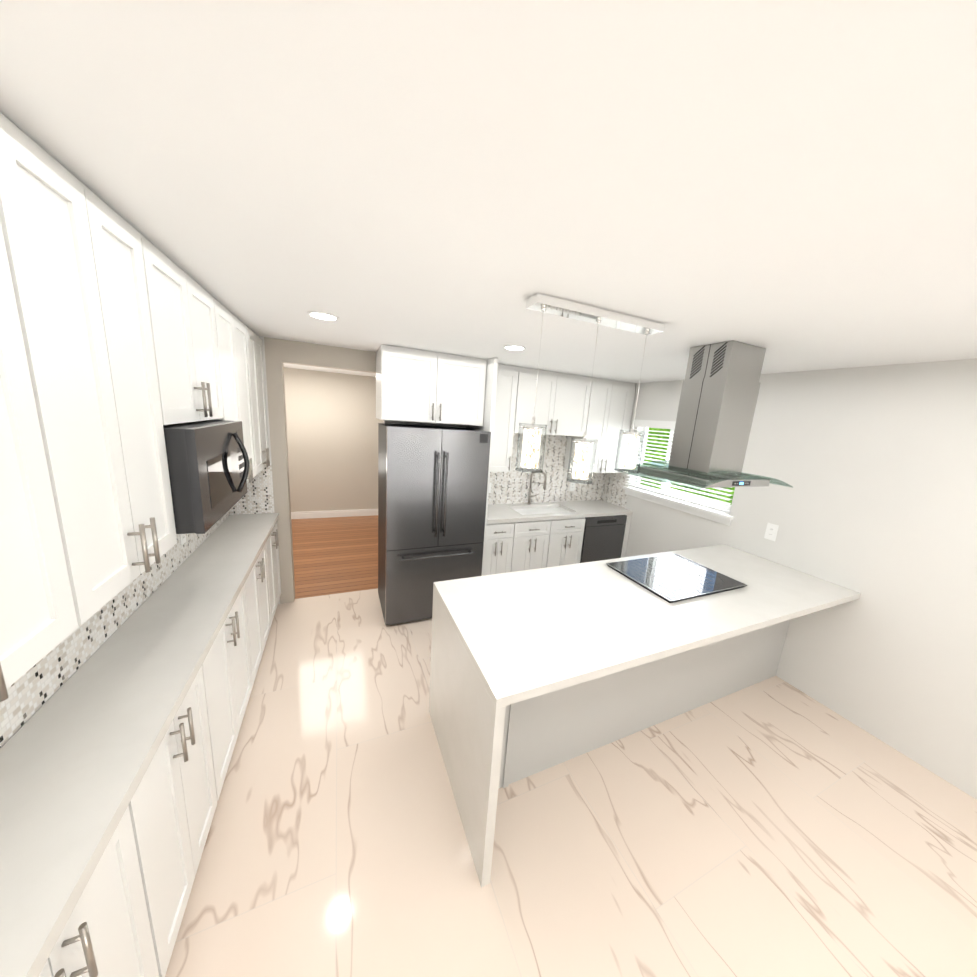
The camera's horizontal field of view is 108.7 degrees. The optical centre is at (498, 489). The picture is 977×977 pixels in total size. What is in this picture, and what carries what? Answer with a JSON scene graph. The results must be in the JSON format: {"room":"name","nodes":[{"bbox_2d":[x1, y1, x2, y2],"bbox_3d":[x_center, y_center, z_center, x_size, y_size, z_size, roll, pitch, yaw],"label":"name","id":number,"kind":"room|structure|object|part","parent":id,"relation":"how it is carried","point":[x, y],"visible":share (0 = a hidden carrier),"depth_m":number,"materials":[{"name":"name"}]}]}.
{"room":"kitchen","nodes":[
{"label":"kitchen","id":0,"kind":"room"},
{"bbox_2d":[0,521,223,747],"bbox_3d":[-1.084,0.636,0.071,0.150,2.450,6.840,-1,13,-24],"label":"wall","id":1,"kind":"structure","parent":0,"point":[97,649],"depth_m":1.34,"materials":[{"name":"paint"}]},
{"bbox_2d":[0,112,107,701],"bbox_3d":[-0.987,-0.133,0.416,0.320,1.066,0.663,-1,13,-24],"label":"upper cabinet","id":2,"kind":"object","parent":1,"relation":"attached to","point":[52,581],"depth_m":0.72,"materials":[{"name":"white wood"}]},
{"bbox_2d":[28,136,179,601],"bbox_3d":[-1.212,-0.252,0.908,0.320,1.066,0.696,-1,13,-24],"label":"upper cabinet","id":3,"kind":"object","parent":1,"relation":"attached to","point":[133,430],"depth_m":0.98,"materials":[{"name":"white wood"}]},
{"bbox_2d":[0,510,229,746],"bbox_3d":[-1.684,0.352,1.575,0.008,0.460,3.320,-1,13,-24],"label":"backsplash","id":4,"kind":"structure","parent":1,"relation":"attached to","point":[34,688],"depth_m":1.30,"materials":[{"name":"tile"}]},
{"bbox_2d":[179,534,185,545],"bbox_3d":[-1.937,0.275,2.150,0.007,0.120,0.075,-1,13,-24],"label":"electrical outlet","id":5,"kind":"object","parent":4,"relation":"attached to","point":[182,539],"visible":0.54,"depth_m":2.14,"materials":[{"name":"white plastic"}]},
{"bbox_2d":[160,251,227,423],"bbox_3d":[-1.463,-0.607,1.445,0.320,0.626,0.739,-1,13,-24],"label":"upper cabinet","id":6,"kind":"object","parent":1,"relation":"attached to","point":[193,314],"depth_m":1.52,"materials":[{"name":"white wood"}]},
{"bbox_2d":[168,420,255,535],"bbox_3d":[-1.402,-0.083,1.506,0.462,0.398,0.567,-1,13,-24],"label":"microwave","id":7,"kind":"object","parent":1,"relation":"attached to","point":[214,461],"depth_m":1.45,"materials":[{"name":"metal"}]},
{"bbox_2d":[224,416,235,419],"bbox_3d":[-1.576,-0.161,1.820,0.405,0.398,0.165,-1,13,-24],"label":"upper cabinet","id":8,"kind":"object","parent":1,"relation":"attached to","point":[225,417],"depth_m":2.04,"materials":[{"name":"white wood"}]},
{"bbox_2d":[220,303,259,474],"bbox_3d":[-1.773,-0.547,2.134,0.320,1.066,0.836,-1,13,-24],"label":"upper cabinet","id":9,"kind":"object","parent":1,"relation":"attached to","point":[239,374],"depth_m":2.24,"materials":[{"name":"white wood"}]},
{"bbox_2d":[252,331,269,471],"bbox_3d":[-2.020,-0.677,2.674,0.320,1.066,0.632,-1,13,-24],"label":"upper cabinet","id":10,"kind":"object","parent":1,"relation":"attached to","point":[257,350],"depth_m":2.83,"materials":[{"name":"white wood"}]},
{"bbox_2d":[284,367,382,511],"bbox_3d":[-2.650,-0.724,6.075,4.500,2.450,0.100,-1,13,-24],"label":"wall","id":11,"kind":"structure","parent":0,"point":[332,421],"depth_m":5.92,"materials":[{"name":"paint"}]},
{"bbox_2d":[291,509,377,518],"bbox_3d":[-2.708,0.426,6.258,4.500,0.120,0.020,-1,13,-24],"label":"baseboard","id":12,"kind":"structure","parent":11,"relation":"attached to","point":[329,514],"depth_m":6.16,"materials":[{"name":"white wood"}]},
{"bbox_2d":[235,336,604,603],"bbox_3d":[-0.482,-0.124,3.946,4.170,2.450,0.120,-1,13,-24],"label":"wall","id":13,"kind":"structure","parent":0,"point":[279,353],"depth_m":3.16,"materials":[{"name":"beige paint"}]},
{"bbox_2d":[230,433,604,514],"bbox_3d":[-0.447,-0.245,3.862,4.153,0.875,0.007,-1,13,-24],"label":"backsplash","id":14,"kind":"structure","parent":13,"relation":"attached to","point":[512,486],"depth_m":4.25,"materials":[{"name":"tile"}]},
{"bbox_2d":[570,482,574,490],"bbox_3d":[0.965,-0.040,4.548,0.072,0.120,0.007,-1,13,-24],"label":"electrical outlet","id":15,"kind":"object","parent":14,"relation":"attached to","point":[572,486],"visible":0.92,"depth_m":4.55,"materials":[{"name":"white plastic"}]},
{"bbox_2d":[376,344,487,427],"bbox_3d":[-0.645,-0.946,3.314,0.927,0.605,0.500,-1,13,-24],"label":"upper cabinet","id":16,"kind":"object","parent":13,"relation":"attached to","point":[413,385],"depth_m":3.08,"materials":[{"name":"white wood"}]},
{"bbox_2d":[469,360,527,471],"bbox_3d":[-0.038,-0.745,3.725,0.433,1.076,0.350,-1,13,-24],"label":"upper cabinet","id":17,"kind":"object","parent":13,"relation":"attached to","point":[495,399],"depth_m":3.57,"materials":[{"name":"white wood"}]},
{"bbox_2d":[520,368,595,439],"bbox_3d":[0.537,-0.958,3.936,0.921,0.664,0.350,-1,13,-24],"label":"upper cabinet","id":18,"kind":"object","parent":13,"relation":"attached to","point":[562,401],"depth_m":3.80,"materials":[{"name":"white wood"}]},
{"bbox_2d":[564,378,635,472],"bbox_3d":[1.183,-0.766,4.278,0.657,1.086,0.350,-1,13,-24],"label":"upper cabinet","id":19,"kind":"object","parent":13,"relation":"attached to","point":[611,399],"depth_m":4.16,"materials":[{"name":"white wood"}]},
{"bbox_2d":[0,0,976,382],"bbox_3d":[-0.093,-0.930,1.775,5.620,0.060,9.730,-1,13,-24],"label":"ceiling","id":20,"kind":"structure","parent":0,"point":[790,184],"depth_m":0.72,"materials":[{"name":"paint"}]},
{"bbox_2d":[307,311,338,320],"bbox_3d":[-1.038,-1.027,2.079,0.170,0.006,0.170,-1,13,-24],"label":"recessed light","id":21,"kind":"object","parent":20,"relation":"in","point":[323,316],"visible":0.98,"depth_m":2.06,"materials":[{"name":"white plastic"}]},
{"bbox_2d":[503,345,525,350],"bbox_3d":[0.120,-1.052,2.603,0.170,0.006,0.170,-1,13,-24],"label":"recessed light","id":22,"kind":"object","parent":20,"relation":"in","point":[513,347],"visible":0.98,"depth_m":2.58,"materials":[{"name":"white"}]},
{"bbox_2d":[526,293,664,336],"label":"pendant light","id":23,"kind":"object","parent":20,"relation":"hanging from","point":[548,304],"depth_m":1.59,"materials":[{"name":"silver metal"}]},
{"bbox_2d":[516,417,546,472],"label":"pendant light","id":24,"kind":"object","parent":23,"relation":"hanging from","point":[530,456],"depth_m":1.61,"materials":[{"name":"white glass"}]},
{"bbox_2d":[567,429,597,483],"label":"pendant light","id":25,"kind":"object","parent":23,"relation":"hanging from","point":[583,447],"depth_m":1.75,"materials":[{"name":"white glass"}]},
{"bbox_3d":[0.429,-0.175,1.774,0.741,0.275,0.131,-1,13,-24],"label":"glass","id":26,"kind":"part","parent":25,"relation":"part of","materials":[{"name":"clear glass"}]},
{"bbox_2d":[614,409,644,472],"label":"pendant light","id":27,"kind":"object","parent":23,"relation":"hanging from","point":[630,444],"depth_m":1.86,"materials":[{"name":"white glass"}]},
{"bbox_2d":[618,341,792,489],"bbox_3d":[1.369,-0.464,2.221,0.890,0.817,0.600,-1,13,-24],"label":"range hood","id":28,"kind":"object","parent":20,"relation":"hanging from","point":[721,383],"visible":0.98,"depth_m":2.11,"materials":[{"name":"metal"}]},
{"bbox_3d":[1.343,-0.106,2.296,0.890,0.080,0.600,-1,13,-24],"label":"glass","id":29,"kind":"part","parent":28,"relation":"part of","materials":[{"name":"clear glass"}]},
{"bbox_2d":[165,515,976,976],"bbox_3d":[-0.272,1.521,2.283,5.620,0.060,9.730,-1,13,-24],"label":"floor","id":30,"kind":"structure","parent":0,"point":[775,826],"depth_m":1.66,"materials":[{"name":"tile"}]},
{"bbox_2d":[40,772,175,976],"bbox_3d":[-1.079,1.303,0.721,0.350,0.885,0.663,-1,13,-24],"label":"base cabinet","id":31,"kind":"object","parent":30,"relation":"on","point":[123,926],"depth_m":0.94,"materials":[{"name":"white wood"}]},
{"bbox_2d":[0,513,278,976],"bbox_3d":[-1.550,0.580,1.753,0.370,0.040,3.190,-1,13,-24],"label":"countertop","id":32,"kind":"structure","parent":31,"relation":"on","point":[69,776],"depth_m":1.02,"materials":[{"name":"white stone"}]},
{"bbox_2d":[148,652,223,938],"bbox_3d":[-1.304,1.184,1.212,0.350,0.885,0.696,-1,13,-24],"label":"base cabinet","id":33,"kind":"object","parent":30,"relation":"on","point":[187,771],"depth_m":1.30,"materials":[{"name":"white wood"}]},
{"bbox_2d":[212,576,255,779],"bbox_3d":[-1.570,1.044,1.794,0.350,0.885,0.866,-1,13,-24],"label":"base cabinet","id":34,"kind":"object","parent":30,"relation":"on","point":[234,651],"depth_m":1.87,"materials":[{"name":"white wood"}]},
{"bbox_2d":[252,540,275,673],"bbox_3d":[-1.864,0.889,2.438,0.350,0.885,0.836,-1,13,-24],"label":"base cabinet","id":35,"kind":"object","parent":30,"relation":"on","point":[263,610],"depth_m":2.58,"materials":[{"name":"white wood"}]},
{"bbox_2d":[268,520,280,607],"bbox_3d":[-2.112,0.759,2.978,0.350,0.885,0.632,-1,13,-24],"label":"base cabinet","id":36,"kind":"object","parent":30,"relation":"on","point":[276,582],"depth_m":3.11,"materials":[{"name":"white wood"}]},
{"bbox_2d":[378,423,490,625],"bbox_3d":[-0.666,0.300,3.438,0.900,1.800,0.756,-1,13,-24],"label":"fridge","id":37,"kind":"object","parent":30,"relation":"on","point":[432,488],"visible":0.98,"depth_m":3.12,"materials":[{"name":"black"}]},
{"bbox_2d":[482,520,523,575],"bbox_3d":[-0.103,0.710,3.919,0.419,0.885,0.575,-1,13,-24],"label":"base cabinet","id":38,"kind":"object","parent":30,"relation":"on","point":[501,548],"depth_m":3.65,"materials":[{"name":"white wood"}]},
{"bbox_2d":[485,500,631,523],"bbox_3d":[0.634,0.244,4.144,1.967,0.040,0.575,-1,13,-24],"label":"countertop","id":39,"kind":"structure","parent":38,"relation":"on","point":[590,507],"depth_m":4.12,"materials":[{"name":"white stone"}]},
{"bbox_2d":[528,470,546,503],"bbox_3d":[0.466,-0.022,4.212,0.187,0.427,0.153,-1,13,-24],"label":"faucet","id":40,"kind":"object","parent":39,"relation":"on","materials":[{"name":"silver metal"}]},
{"bbox_2d":[516,504,567,515],"bbox_3d":[0.507,0.360,4.111,0.738,0.216,0.368,-1,13,-24],"label":"sink","id":41,"kind":"object","parent":39,"relation":"in","point":[523,511],"depth_m":4.18,"materials":[{"name":"white ceramic"}]},
{"bbox_2d":[520,516,559,570],"bbox_3d":[0.234,0.703,4.071,0.573,0.885,0.575,-1,13,-24],"label":"base cabinet","id":42,"kind":"object","parent":30,"relation":"on","point":[538,538],"depth_m":3.83,"materials":[{"name":"white wood"}]},
{"bbox_2d":[552,516,587,566],"bbox_3d":[0.623,0.695,4.247,0.533,0.885,0.575,-1,13,-24],"label":"base cabinet","id":43,"kind":"object","parent":30,"relation":"on","point":[572,532],"depth_m":4.01,"materials":[{"name":"white wood"}]},
{"bbox_2d":[584,512,627,562],"bbox_3d":[1.116,0.685,4.470,0.677,0.885,0.575,-1,13,-24],"label":"dishwasher","id":44,"kind":"object","parent":30,"relation":"on","point":[606,534],"depth_m":4.20,"materials":[{"name":"black metal"}]},
{"bbox_2d":[429,544,860,887],"bbox_3d":[1.026,1.083,2.370,2.762,0.946,0.957,-1,13,-24],"label":"kitchen island","id":45,"kind":"object","parent":30,"relation":"on","point":[533,671],"visible":1,"depth_m":1.98,"materials":[{"name":"stone"}]},
{"bbox_2d":[605,553,747,603],"bbox_3d":[1.239,0.603,2.475,0.735,0.020,0.565,-1,13,-24],"label":"cooktop","id":46,"kind":"object","parent":45,"relation":"in","point":[671,578],"depth_m":2.39,"materials":[{"name":"black glass"}]},
{"bbox_2d":[608,358,976,799],"bbox_3d":[2.855,0.553,1.854,0.160,2.450,6.840,-1,13,-24],"label":"wall","id":47,"kind":"structure","parent":0,"point":[875,468],"depth_m":2.36,"materials":[{"name":"paint"}]},
{"bbox_2d":[602,473,629,507],"bbox_3d":[1.525,-0.027,4.564,0.008,0.445,0.441,-1,13,-24],"label":"backsplash","id":48,"kind":"structure","parent":47,"relation":"attached to","point":[614,490],"depth_m":4.55,"materials":[{"name":"tile"}]},
{"bbox_2d":[623,427,733,525],"bbox_3d":[1.942,-0.236,3.745,0.185,0.875,1.350,-1,13,-24],"label":"window","id":49,"kind":"structure","parent":47,"relation":"in","point":[725,519],"depth_m":3.77,"materials":[{"name":"white plastic"}]},
{"bbox_2d":[625,419,732,512],"bbox_3d":[1.873,-0.310,3.696,0.073,0.794,1.300,-1,13,-24],"label":"window blinds","id":50,"kind":"object","parent":49,"relation":"attached to","point":[655,424],"visible":0.4,"depth_m":3.80,"materials":[{"name":"white plastic"}]},
{"bbox_2d":[764,523,778,540],"bbox_3d":[2.276,0.354,2.921,0.007,0.135,0.082,-1,13,-24],"label":"electrical outlet","id":51,"kind":"object","parent":47,"relation":"attached to","point":[771,532],"visible":1,"depth_m":2.92,"materials":[{"name":"white plastic"}]},
{"label":"outside","id":52,"kind":"structure","parent":0,"visible":0},
{"bbox_2d":[640,428,734,504],"bbox_3d":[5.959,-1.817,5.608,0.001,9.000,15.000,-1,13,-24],"label":"trees","id":53,"kind":"object","parent":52,"point":[664,452],"depth_m":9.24,"materials":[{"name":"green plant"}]}
]}

